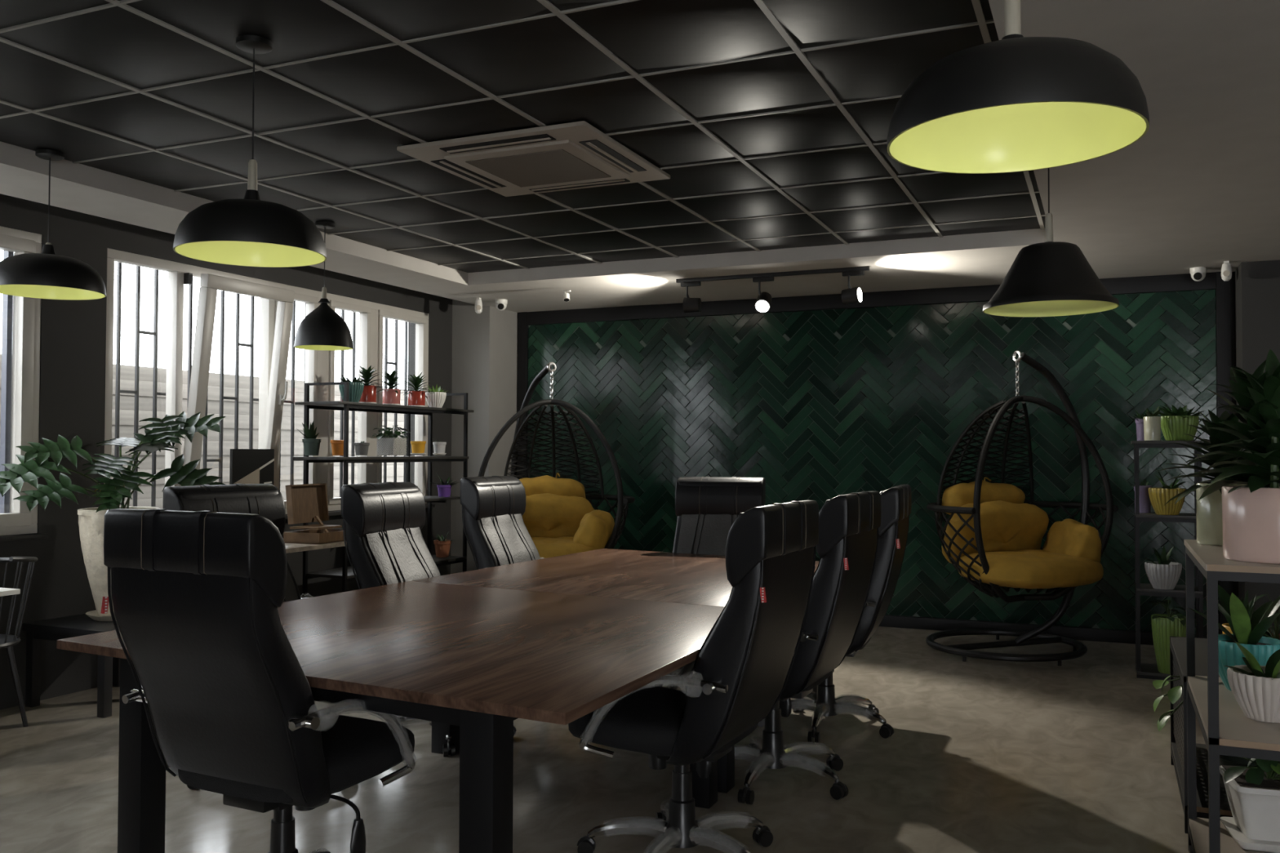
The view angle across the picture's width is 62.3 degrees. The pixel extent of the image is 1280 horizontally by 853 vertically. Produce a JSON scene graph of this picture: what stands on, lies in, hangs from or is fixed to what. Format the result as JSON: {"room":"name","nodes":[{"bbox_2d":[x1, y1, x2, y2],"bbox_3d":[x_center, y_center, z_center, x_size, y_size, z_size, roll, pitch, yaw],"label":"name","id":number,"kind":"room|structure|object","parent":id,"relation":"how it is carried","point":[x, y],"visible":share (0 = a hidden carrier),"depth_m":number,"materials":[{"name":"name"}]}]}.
{"room":"office meeting room","nodes":[
{"label":"office meeting room","id":0,"kind":"room"},
{"bbox_2d":[0,193,452,710],"bbox_3d":[-3.930,0.072,4.612,0.220,2.794,11.660,0,-1,24],"label":"wall","id":1,"kind":"structure","parent":0,"point":[73,339],"depth_m":6.03,"materials":[{"name":"grey paint"}]},
{"bbox_2d":[0,226,48,542],"bbox_3d":[-3.784,-0.249,4.728,0.160,1.669,2.415,0,-1,24],"label":"window","id":2,"kind":"structure","parent":1,"relation":"in","point":[20,340],"depth_m":5.71,"materials":[{"name":"white plastic"}]},
{"bbox_2d":[114,262,408,506],"bbox_3d":[-2.684,-0.202,7.863,0.145,1.930,3.500,0,-1,24],"label":"security bars","id":3,"kind":"object","parent":1,"relation":"attached to","point":[117,391],"visible":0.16,"depth_m":7.44,"materials":[{"name":"metal"}]},
{"bbox_2d":[103,248,435,519],"bbox_3d":[-2.416,-0.177,7.626,0.297,1.669,3.255,0,-1,24],"label":"window","id":4,"kind":"structure","parent":1,"relation":"in","point":[277,300],"depth_m":7.32,"materials":[{"name":"white plastic"}]},
{"bbox_2d":[450,299,518,573],"bbox_3d":[-1.398,0.225,9.586,0.390,2.734,0.510,0,-1,24],"label":"column","id":5,"kind":"structure","parent":1,"relation":"attached to","point":[485,344],"depth_m":9.39,"materials":[{"name":"grey paint"}]},
{"bbox_2d":[0,626,1205,852],"bbox_3d":[0.051,1.490,2.872,9.050,0.100,11.760,0,-1,24],"label":"floor","id":6,"kind":"structure","parent":0,"point":[980,756],"depth_m":4.39,"materials":[{"name":"concrete"}]},
{"bbox_2d":[0,587,20,596],"bbox_3d":[-3.190,1.098,4.588,0.620,0.746,0.620,0,-1,24],"label":"cafe table","id":7,"kind":"object","parent":6,"relation":"on","point":[3,591],"visible":1,"depth_m":4.72,"materials":[{"name":"white plastic"}]},
{"bbox_2d":[0,556,37,727],"bbox_3d":[-3.207,1.048,5.088,0.564,0.873,0.497,0,-1,-6],"label":"chair","id":8,"kind":"object","parent":6,"relation":"on","point":[7,641],"visible":1,"depth_m":5.18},
{"bbox_2d":[22,613,119,718],"bbox_3d":[-2.890,1.278,5.807,0.620,0.445,0.620,0,-1,24],"label":"bench","id":9,"kind":"object","parent":6,"relation":"on","point":[77,625],"visible":0.44,"depth_m":5.63,"materials":[{"name":"black wood"}]},
{"bbox_2d":[0,411,225,621],"bbox_3d":[-2.852,0.474,5.731,0.684,1.157,1.193,0,-1,24],"label":"potted plant","id":10,"kind":"object","parent":9,"relation":"on","point":[165,431],"visible":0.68,"depth_m":5.69,"materials":[{"name":"green plant"}]},
{"bbox_2d":[162,483,308,789],"bbox_3d":[-1.541,0.861,4.472,0.755,1.223,0.725,-1,-2,29],"label":"office chair","id":11,"kind":"object","parent":6,"relation":"on","point":[266,500],"visible":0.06,"depth_m":4.62,"materials":[{"name":"black leather"}]},
{"bbox_2d":[100,508,415,852],"bbox_3d":[-1.051,0.833,3.061,0.725,1.215,0.755,-1,-2,27],"label":"office chair","id":12,"kind":"object","parent":6,"relation":"on","point":[197,596],"visible":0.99,"depth_m":2.80,"materials":[{"name":"black leather"}]},
{"bbox_2d":[284,541,346,553],"bbox_3d":[-2.386,1.147,6.878,0.580,0.759,1.100,0,-1,24],"label":"table","id":13,"kind":"object","parent":6,"relation":"on","point":[290,548],"visible":0.02,"depth_m":6.84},
{"bbox_2d":[229,448,274,484],"bbox_3d":[-2.465,0.453,6.733,0.022,0.620,0.360,0,-1,24],"label":"display board","id":14,"kind":"object","parent":13,"relation":"on","point":[247,466],"visible":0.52,"depth_m":6.72,"materials":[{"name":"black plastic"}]},
{"bbox_2d":[283,483,346,544],"bbox_3d":[-2.159,0.582,7.146,0.293,0.384,0.410,0,-1,20],"label":"wooden box","id":15,"kind":"object","parent":13,"relation":"on","point":[305,503],"visible":0.89,"depth_m":7.13,"materials":[{"name":"brown wood"}]},
{"bbox_2d":[289,524,342,529],"bbox_3d":[-2.160,0.671,7.065,0.220,0.014,0.260,0,-1,20],"label":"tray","id":16,"kind":"object","parent":15,"relation":"on","point":[315,526],"depth_m":6.99,"materials":[{"name":"brown wood"}]},
{"bbox_2d":[292,382,473,597],"bbox_3d":[-1.911,0.631,8.108,0.390,1.850,1.710,0,-1,24],"label":"metal shelf","id":17,"kind":"object","parent":6,"relation":"on","point":[345,572],"visible":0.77,"depth_m":7.82,"materials":[{"name":"black metal"}]},
{"bbox_2d":[296,421,321,455],"bbox_3d":[-2.289,0.079,7.339,0.168,0.245,0.143,1,-2,-43],"label":"potted plant","id":18,"kind":"object","parent":17,"relation":"on","point":[311,445],"visible":1,"depth_m":7.32,"materials":[{"name":"green plant"}]},
{"bbox_2d":[330,440,343,455],"bbox_3d":[-2.152,0.150,7.564,0.123,0.114,0.114,0,-1,13],"label":"potted plant","id":19,"kind":"object","parent":17,"relation":"on","point":[337,446],"visible":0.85,"depth_m":7.52,"materials":[{"name":"orange ceramic"}]},
{"bbox_2d":[338,375,367,402],"bbox_3d":[-2.065,-0.270,7.603,0.199,0.204,0.207,0,-1,15],"label":"potted plant","id":20,"kind":"object","parent":17,"relation":"on","point":[356,386],"visible":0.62,"depth_m":7.56,"materials":[{"name":"green plant"}]},
{"bbox_2d":[353,441,369,455],"bbox_3d":[-2.062,0.160,7.850,0.114,0.107,0.116,0,-1,11],"label":"potted plant","id":21,"kind":"object","parent":17,"relation":"on","point":[361,448],"visible":1,"depth_m":7.81,"materials":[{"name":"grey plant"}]},
{"bbox_2d":[355,365,384,403],"bbox_3d":[-2.019,-0.307,7.838,0.280,0.289,0.264,0,-1,18],"label":"potted plant","id":22,"kind":"object","parent":17,"relation":"on","point":[369,393],"visible":0.73,"depth_m":7.80,"materials":[{"name":"green plant"}]},
{"bbox_2d":[372,425,410,455],"bbox_3d":[-1.894,0.106,8.113,0.295,0.231,0.328,1,-2,-32],"label":"potted plant","id":23,"kind":"object","parent":17,"relation":"on","point":[389,442],"visible":1,"depth_m":8.03,"materials":[{"name":"green plant"}]},
{"bbox_2d":[376,370,408,404],"bbox_3d":[-1.893,-0.296,8.129,0.271,0.282,0.280,1,-2,-36],"label":"potted plant","id":24,"kind":"object","parent":17,"relation":"on","point":[390,395],"visible":0.86,"depth_m":8.06,"materials":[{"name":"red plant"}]},
{"bbox_2d":[402,371,433,406],"bbox_3d":[-1.770,-0.292,8.383,0.288,0.286,0.262,-1,-2,35],"label":"potted plant","id":25,"kind":"object","parent":17,"relation":"on","point":[416,397],"visible":0.82,"depth_m":8.34,"materials":[{"name":"green plant"}]},
{"bbox_2d":[410,440,426,455],"bbox_3d":[-1.758,0.172,8.400,0.123,0.112,0.123,1,-2,-44],"label":"potted plant","id":26,"kind":"object","parent":17,"relation":"on","point":[418,447],"visible":1,"depth_m":8.35,"materials":[{"name":"yellow ceramic"}]},
{"bbox_2d":[425,385,448,408],"bbox_3d":[-1.650,-0.244,8.575,0.198,0.201,0.177,-1,-2,41],"label":"potted plant","id":27,"kind":"object","parent":17,"relation":"on","point":[437,399],"visible":0.86,"depth_m":8.53,"materials":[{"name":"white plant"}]},
{"bbox_2d":[432,440,446,455],"bbox_3d":[-1.633,0.168,8.629,0.110,0.131,0.110,0,-1,3],"label":"potted plant","id":28,"kind":"object","parent":17,"relation":"on","point":[439,446],"visible":1,"depth_m":8.59,"materials":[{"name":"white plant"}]},
{"bbox_2d":[433,531,452,557],"bbox_3d":[-1.599,0.955,8.611,0.189,0.206,0.158,1,-1,-20],"label":"potted plant","id":29,"kind":"object","parent":17,"relation":"on","point":[442,545],"visible":1,"depth_m":8.55,"materials":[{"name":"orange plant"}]},
{"bbox_2d":[431,475,458,497],"bbox_3d":[-1.575,0.475,8.647,0.234,0.198,0.192,-1,-2,29],"label":"potted plant","id":30,"kind":"object","parent":17,"relation":"on","point":[444,490],"visible":0.97,"depth_m":8.59,"materials":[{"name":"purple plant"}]},
{"bbox_2d":[56,581,724,852],"bbox_3d":[-0.680,1.084,3.797,1.970,0.750,1.957,0,-1,24],"label":"conference table","id":31,"kind":"object","parent":6,"relation":"on","point":[471,662],"visible":0.78,"depth_m":3.37,"materials":[{"name":"brown wood"}]},
{"bbox_2d":[340,481,516,756],"bbox_3d":[-0.972,0.881,5.101,0.755,1.215,0.725,0,-1,20],"label":"office chair","id":32,"kind":"object","parent":6,"relation":"on","point":[383,522],"visible":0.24,"depth_m":5.05,"materials":[{"name":"black leather"}]},
{"bbox_2d":[460,475,540,569],"bbox_3d":[-0.587,0.903,6.146,0.755,1.223,0.725,0,-1,23],"label":"office chair","id":33,"kind":"object","parent":6,"relation":"on","point":[498,535],"visible":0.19,"depth_m":6.11,"materials":[{"name":"black leather"}]},
{"bbox_2d":[478,361,635,549],"bbox_3d":[-0.667,0.534,8.309,1.291,2.061,1.044,0,-1,5],"label":"chair","id":34,"kind":"object","parent":6,"relation":"on","point":[622,500],"visible":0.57,"depth_m":8.43,"materials":[{"name":"black plastic"}]},
{"bbox_2d":[519,472,614,559],"bbox_3d":[-0.643,0.719,8.121,0.932,0.710,0.939,0,-1,-2],"label":"cushion","id":35,"kind":"object","parent":34,"relation":"on","point":[557,517],"visible":0.52,"depth_m":8.20,"materials":[{"name":"yellow fabric"}]},
{"bbox_2d":[519,475,585,497],"bbox_3d":[-0.744,0.537,8.460,0.620,0.296,0.255,0,-1,-2],"label":"cushion","id":36,"kind":"object","parent":35,"relation":"on","point":[546,484],"depth_m":8.36,"materials":[{"name":"yellow fabric"}]},
{"bbox_2d":[531,536,598,559],"bbox_3d":[-0.681,0.960,8.053,0.842,0.225,0.811,0,-1,-2],"label":"seat cushion","id":37,"kind":"object","parent":35,"relation":"on","point":[547,547],"depth_m":7.77,"materials":[{"name":"yellow fabric"}]},
{"bbox_2d":[411,548,818,793],"bbox_3d":[0.108,1.125,5.461,1.873,0.750,2.105,0,-1,24],"label":"conference table","id":38,"kind":"object","parent":6,"relation":"on","point":[636,575],"visible":0.21,"depth_m":5.19,"materials":[{"name":"brown wood"}]},
{"bbox_2d":[568,500,818,852],"bbox_3d":[0.165,0.851,3.546,0.755,1.209,0.725,-1,-1,26],"label":"office chair","id":39,"kind":"object","parent":6,"relation":"on","point":[736,680],"visible":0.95,"depth_m":3.34,"materials":[{"name":"black leather"}]},
{"bbox_2d":[652,476,765,687],"bbox_3d":[0.417,0.913,6.287,0.725,1.215,0.755,0,-1,16],"label":"office chair","id":40,"kind":"object","parent":6,"relation":"on","point":[707,508],"visible":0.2,"depth_m":6.52,"materials":[{"name":"black leather"}]},
{"bbox_2d":[683,491,880,804],"bbox_3d":[0.580,0.873,4.421,0.755,1.209,0.725,0,-1,26],"label":"office chair","id":41,"kind":"object","parent":6,"relation":"on","point":[846,548],"visible":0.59,"depth_m":4.17,"materials":[{"name":"black leather"}]},
{"bbox_2d":[757,484,911,743],"bbox_3d":[0.956,0.894,5.296,0.755,1.209,0.725,0,-1,20],"label":"office chair","id":42,"kind":"object","parent":6,"relation":"on","point":[895,501],"visible":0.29,"depth_m":5.02,"materials":[{"name":"black leather"}]},
{"bbox_2d":[925,350,1118,666],"bbox_3d":[2.529,0.519,7.303,1.270,2.062,1.044,0,-1,-10],"label":"chair","id":43,"kind":"object","parent":6,"relation":"on","point":[1024,638],"visible":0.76,"depth_m":7.24,"materials":[{"name":"black plastic"}]},
{"bbox_2d":[941,476,1103,588],"bbox_3d":[2.602,0.705,7.119,0.932,0.710,0.939,1,-1,-18],"label":"cushion","id":44,"kind":"object","parent":43,"relation":"on","point":[1013,531],"visible":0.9,"depth_m":7.12,"materials":[{"name":"yellow fabric"}]},
{"bbox_2d":[941,480,1025,515],"bbox_3d":[2.412,0.522,7.418,0.620,0.296,0.255,1,-1,-18],"label":"cushion","id":45,"kind":"object","parent":44,"relation":"on","point":[961,495],"depth_m":7.32,"materials":[{"name":"yellow fabric"}]},
{"bbox_2d":[1130,440,1205,679],"bbox_3d":[3.251,0.813,6.526,0.400,1.448,0.300,0,-1,24],"label":"plant stand","id":46,"kind":"object","parent":6,"relation":"on","point":[1148,671],"visible":0.61,"depth_m":6.45,"materials":[{"name":"black metal"}]},
{"bbox_2d":[1128,479,1151,512],"bbox_3d":[3.153,0.434,6.655,0.149,0.213,0.106,1,-2,-30],"label":"potted plant","id":47,"kind":"object","parent":46,"relation":"on","point":[1144,500],"visible":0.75,"depth_m":6.61,"materials":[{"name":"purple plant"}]},
{"bbox_2d":[1133,409,1159,440],"bbox_3d":[3.180,-0.008,6.640,0.164,0.196,0.138,-1,-2,30],"label":"potted plant","id":48,"kind":"object","parent":46,"relation":"on","point":[1139,421],"visible":0.42,"depth_m":6.61,"materials":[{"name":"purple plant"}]},
{"bbox_2d":[1140,405,1160,440],"bbox_3d":[3.117,-0.022,6.448,0.128,0.215,0.165,0,-1,5],"label":"potted plant","id":49,"kind":"object","parent":46,"relation":"on","point":[1152,423],"visible":1,"depth_m":6.40,"materials":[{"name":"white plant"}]},
{"bbox_2d":[1143,546,1182,590],"bbox_3d":[3.187,0.852,6.441,0.206,0.268,0.218,1,-2,-37],"label":"potted plant","id":50,"kind":"object","parent":46,"relation":"on","point":[1163,574],"visible":1,"depth_m":6.39,"materials":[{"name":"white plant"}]},
{"bbox_2d":[1148,468,1186,515],"bbox_3d":[3.211,0.394,6.438,0.211,0.282,0.223,0,-1,-8],"label":"potted plant","id":51,"kind":"object","parent":46,"relation":"on","point":[1158,496],"visible":0.97,"depth_m":6.38,"materials":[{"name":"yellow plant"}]},
{"bbox_2d":[1149,600,1196,674],"bbox_3d":[3.219,1.272,6.407,0.261,0.435,0.261,1,-1,-19],"label":"potted plant","id":52,"kind":"object","parent":46,"relation":"on","point":[1173,624],"visible":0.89,"depth_m":6.37,"materials":[{"name":"green plant"}]},
{"bbox_2d":[1151,404,1204,440],"bbox_3d":[3.312,-0.027,6.461,0.266,0.227,0.286,0,-1,-11],"label":"potted plant","id":53,"kind":"object","parent":46,"relation":"on","point":[1174,423],"visible":0.94,"depth_m":6.42,"materials":[{"name":"green plant"}]},
{"bbox_2d":[1169,635,1232,833],"bbox_3d":[2.388,1.196,4.154,0.507,0.560,0.940,0,-1,24],"label":"metal shelf","id":54,"kind":"object","parent":6,"relation":"on","point":[1179,759],"visible":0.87,"depth_m":4.14,"materials":[{"name":"metal"}]},
{"bbox_2d":[1152,675,1257,794],"bbox_3d":[2.164,1.157,3.984,0.397,0.426,0.230,0,-1,14],"label":"potted plant","id":55,"kind":"object","parent":54,"relation":"on","point":[1174,694],"visible":0.21,"depth_m":3.96,"materials":[{"name":"green plant"}]},
{"bbox_2d":[1205,589,1266,634],"bbox_3d":[2.352,0.776,4.111,0.248,0.275,0.207,0,-1,-4],"label":"potted plant","id":56,"kind":"object","parent":54,"relation":"on","point":[1250,609],"visible":0.12,"depth_m":4.13,"materials":[{"name":"green plant"}]},
{"bbox_2d":[1183,539,1279,852],"bbox_3d":[2.178,0.915,3.066,1.015,1.070,0.899,0,-1,24],"label":"metal shelf","id":57,"kind":"object","parent":6,"relation":"on","point":[1226,731],"visible":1,"depth_m":2.93,"materials":[{"name":"metal"}]},
{"bbox_2d":[1156,409,1248,546],"bbox_3d":[1.938,0.165,3.502,0.401,0.447,0.396,1,-1,-20],"label":"potted plant","id":58,"kind":"object","parent":57,"relation":"on","point":[1208,508],"visible":0.52,"depth_m":3.47,"materials":[{"name":"green plant"}]},
{"bbox_2d":[1186,584,1279,691],"bbox_3d":[1.989,0.671,3.434,0.282,0.368,0.314,0,-1,-6],"label":"potted plant","id":59,"kind":"object","parent":57,"relation":"on","point":[1248,633],"visible":0.5,"depth_m":3.39,"materials":[{"name":"green plant"}]},
{"bbox_2d":[1190,349,1279,564],"bbox_3d":[1.786,0.078,3.002,0.398,0.597,0.400,0,-1,-1],"label":"potted plant","id":60,"kind":"object","parent":57,"relation":"on","point":[1251,512],"visible":1,"depth_m":2.95,"materials":[{"name":"green plant"}]},
{"bbox_2d":[1219,756,1279,852],"bbox_3d":[2.040,1.176,3.440,0.342,0.332,0.306,0,-1,16],"label":"potted plant","id":61,"kind":"object","parent":57,"relation":"on","point":[1253,793],"visible":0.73,"depth_m":3.36,"materials":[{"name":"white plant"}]},
{"bbox_2d":[1225,640,1279,723],"bbox_3d":[1.817,0.733,3.072,0.202,0.227,0.201,1,-2,-34],"label":"potted plant","id":62,"kind":"object","parent":57,"relation":"on","point":[1255,687],"visible":1,"depth_m":3.04,"materials":[{"name":"green plant"}]},
{"bbox_2d":[1248,594,1279,639],"bbox_3d":[3.242,1.185,5.451,0.496,0.648,0.465,1,-2,-42],"label":"potted plant","id":63,"kind":"object","parent":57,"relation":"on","point":[1275,629],"visible":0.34,"depth_m":5.45,"materials":[{"name":"green plant"}]},
{"bbox_2d":[0,0,1279,312],"bbox_3d":[0.175,-1.311,2.831,8.750,0.210,11.660,0,-1,24],"label":"ceiling","id":64,"kind":"structure","parent":0,"point":[768,121],"depth_m":4.47,"materials":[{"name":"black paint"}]},
{"bbox_2d":[0,149,106,300],"bbox_3d":[-2.707,-0.934,4.851,0.477,0.644,0.477,0,-1,24],"label":"pendant lamp","id":65,"kind":"object","parent":64,"relation":"hanging from","point":[46,274],"visible":1,"depth_m":4.74,"materials":[{"name":"black metal"}]},
{"bbox_2d":[173,35,326,266],"bbox_3d":[-1.287,-0.926,3.523,0.477,0.714,0.477,0,-1,24],"label":"pendant lamp","id":66,"kind":"object","parent":64,"relation":"hanging from","point":[251,231],"visible":1,"depth_m":3.42,"materials":[{"name":"black metal"}]},
{"bbox_2d":[293,221,353,351],"bbox_3d":[-1.891,-0.845,6.347,0.342,0.749,0.342,0,-1,24],"label":"pendant lamp","id":67,"kind":"object","parent":64,"relation":"hanging from","point":[323,328],"visible":1,"depth_m":6.24,"materials":[{"name":"black metal"}]},
{"bbox_2d":[475,297,482,313],"bbox_3d":[-1.342,-1.005,8.808,0.063,0.130,0.064,0,-1,-9],"label":"detector","id":68,"kind":"object","parent":64,"relation":"attached to","point":[478,304],"visible":1,"depth_m":8.79,"materials":[{"name":"white plastic"}]},
{"bbox_2d":[494,298,507,311],"bbox_3d":[-1.170,-1.022,8.919,0.104,0.091,0.110,0,-1,24],"label":"security camera","id":69,"kind":"object","parent":64,"relation":"attached to","point":[500,304],"visible":1,"depth_m":8.88,"materials":[{"name":"white plastic"}]},
{"bbox_2d":[396,120,670,196],"bbox_3d":[-0.468,-1.225,4.973,0.940,0.040,0.940,0,-1,24],"label":"air conditioner","id":70,"kind":"object","parent":64,"relation":"attached to","point":[575,155],"visible":1,"depth_m":4.83,"materials":[{"name":"beige plastic"}]},
{"bbox_2d":[465,149,611,186],"bbox_3d":[-0.468,-1.207,4.972,0.500,0.004,0.500,0,-1,24],"label":"grille","id":71,"kind":"object","parent":70,"relation":"attached to","point":[544,166],"depth_m":4.94,"materials":[{"name":"white plastic"}]},
{"bbox_2d":[562,289,570,302],"bbox_3d":[-0.570,-1.011,8.207,0.055,0.090,0.067,1,-1,-25],"label":"security camera","id":72,"kind":"object","parent":64,"relation":"attached to","point":[566,295],"visible":1,"depth_m":8.20,"materials":[{"name":"white plastic"}]},
{"bbox_2d":[675,266,869,283],"bbox_3d":[0.922,-1.080,7.548,1.420,0.026,0.035,0,-1,24],"label":"track","id":73,"kind":"object","parent":64,"relation":"attached to","point":[861,268],"visible":1,"depth_m":7.52,"materials":[{"name":"black metal"}]},
{"bbox_2d":[680,280,702,312],"bbox_3d":[0.374,-0.950,7.786,0.153,0.224,0.119,0,-1,24],"label":"track spotlight","id":74,"kind":"object","parent":73,"relation":"attached to","point":[690,304],"visible":1,"depth_m":7.75,"materials":[{"name":"black metal"}]},
{"bbox_2d":[752,276,773,312],"bbox_3d":[0.884,-0.938,7.570,0.150,0.256,0.156,0,-1,24],"label":"track spotlight","id":75,"kind":"object","parent":73,"relation":"attached to","point":[762,304],"visible":1,"depth_m":7.54,"materials":[{"name":"black metal"}]},
{"bbox_2d":[840,270,864,304],"bbox_3d":[1.469,-0.959,7.302,0.153,0.224,0.117,0,-1,24],"label":"track spotlight","id":76,"kind":"object","parent":73,"relation":"attached to","point":[851,295],"visible":1,"depth_m":7.28,"materials":[{"name":"black metal"}]},
{"bbox_2d":[887,0,1149,173],"bbox_3d":[0.725,-0.887,2.064,0.477,0.669,0.477,0,-1,24],"label":"pendant lamp","id":77,"kind":"object","parent":64,"relation":"hanging from","point":[1015,103],"visible":1,"depth_m":2.03,"materials":[{"name":"black metal"}]},
{"bbox_2d":[982,168,1119,316],"bbox_3d":[1.666,-0.822,4.315,0.517,0.689,0.517,0,-1,24],"label":"pendant lamp","id":78,"kind":"object","parent":64,"relation":"hanging from","point":[1048,278],"visible":0.94,"depth_m":4.19,"materials":[{"name":"black metal"}]},
{"bbox_2d":[1189,266,1206,281],"bbox_3d":[3.843,-1.046,7.292,0.104,0.091,0.109,0,-1,24],"label":"security camera","id":79,"kind":"object","parent":64,"relation":"attached to","point":[1197,273],"visible":1,"depth_m":7.25,"materials":[{"name":"white plastic"}]},
{"bbox_2d":[1221,260,1231,280],"bbox_3d":[3.892,-1.032,7.030,0.064,0.130,0.067,0,-1,24],"label":"detector","id":80,"kind":"object","parent":64,"relation":"attached to","point":[1226,269],"visible":1,"depth_m":7.01,"materials":[{"name":"white plastic"}]},
{"bbox_2d":[1231,271,1238,597],"bbox_3d":[2.458,0.155,8.244,8.970,2.834,0.150,0,-1,24],"label":"wall","id":81,"kind":"structure","parent":0,"point":[1233,278],"depth_m":7.43,"materials":[{"name":"grey paint"}]},
{"bbox_2d":[517,271,1234,645],"bbox_3d":[1.510,0.254,8.551,5.735,2.644,0.049,0,-1,24],"label":"wall","id":82,"kind":"structure","parent":81,"relation":"attached to","point":[820,398],"depth_m":8.30,"materials":[{"name":"green tile"}]},
{"bbox_2d":[1235,259,1279,633],"bbox_3d":[4.766,0.225,6.921,1.480,2.644,0.400,0,-1,24],"label":"wall","id":83,"kind":"structure","parent":81,"relation":"attached to","point":[1257,283],"depth_m":7.02,"materials":[{"name":"grey paint"}]},
{"label":"outside","id":84,"kind":"structure","parent":0,"visible":0},
{"bbox_3d":[-18.859,1.842,13.762,34.350,0.100,70.000,0,-1,24],"label":"ground","id":85,"kind":"structure","parent":84,"visible":0},
{"bbox_2d":[0,354,407,509],"bbox_3d":[-3.507,0.565,9.925,0.093,2.060,14.340,0,-1,24],"label":"fence","id":86,"kind":"object","parent":85,"relation":"on","point":[126,420],"visible":0.06,"depth_m":9.42,"materials":[{"name":"white metal"}]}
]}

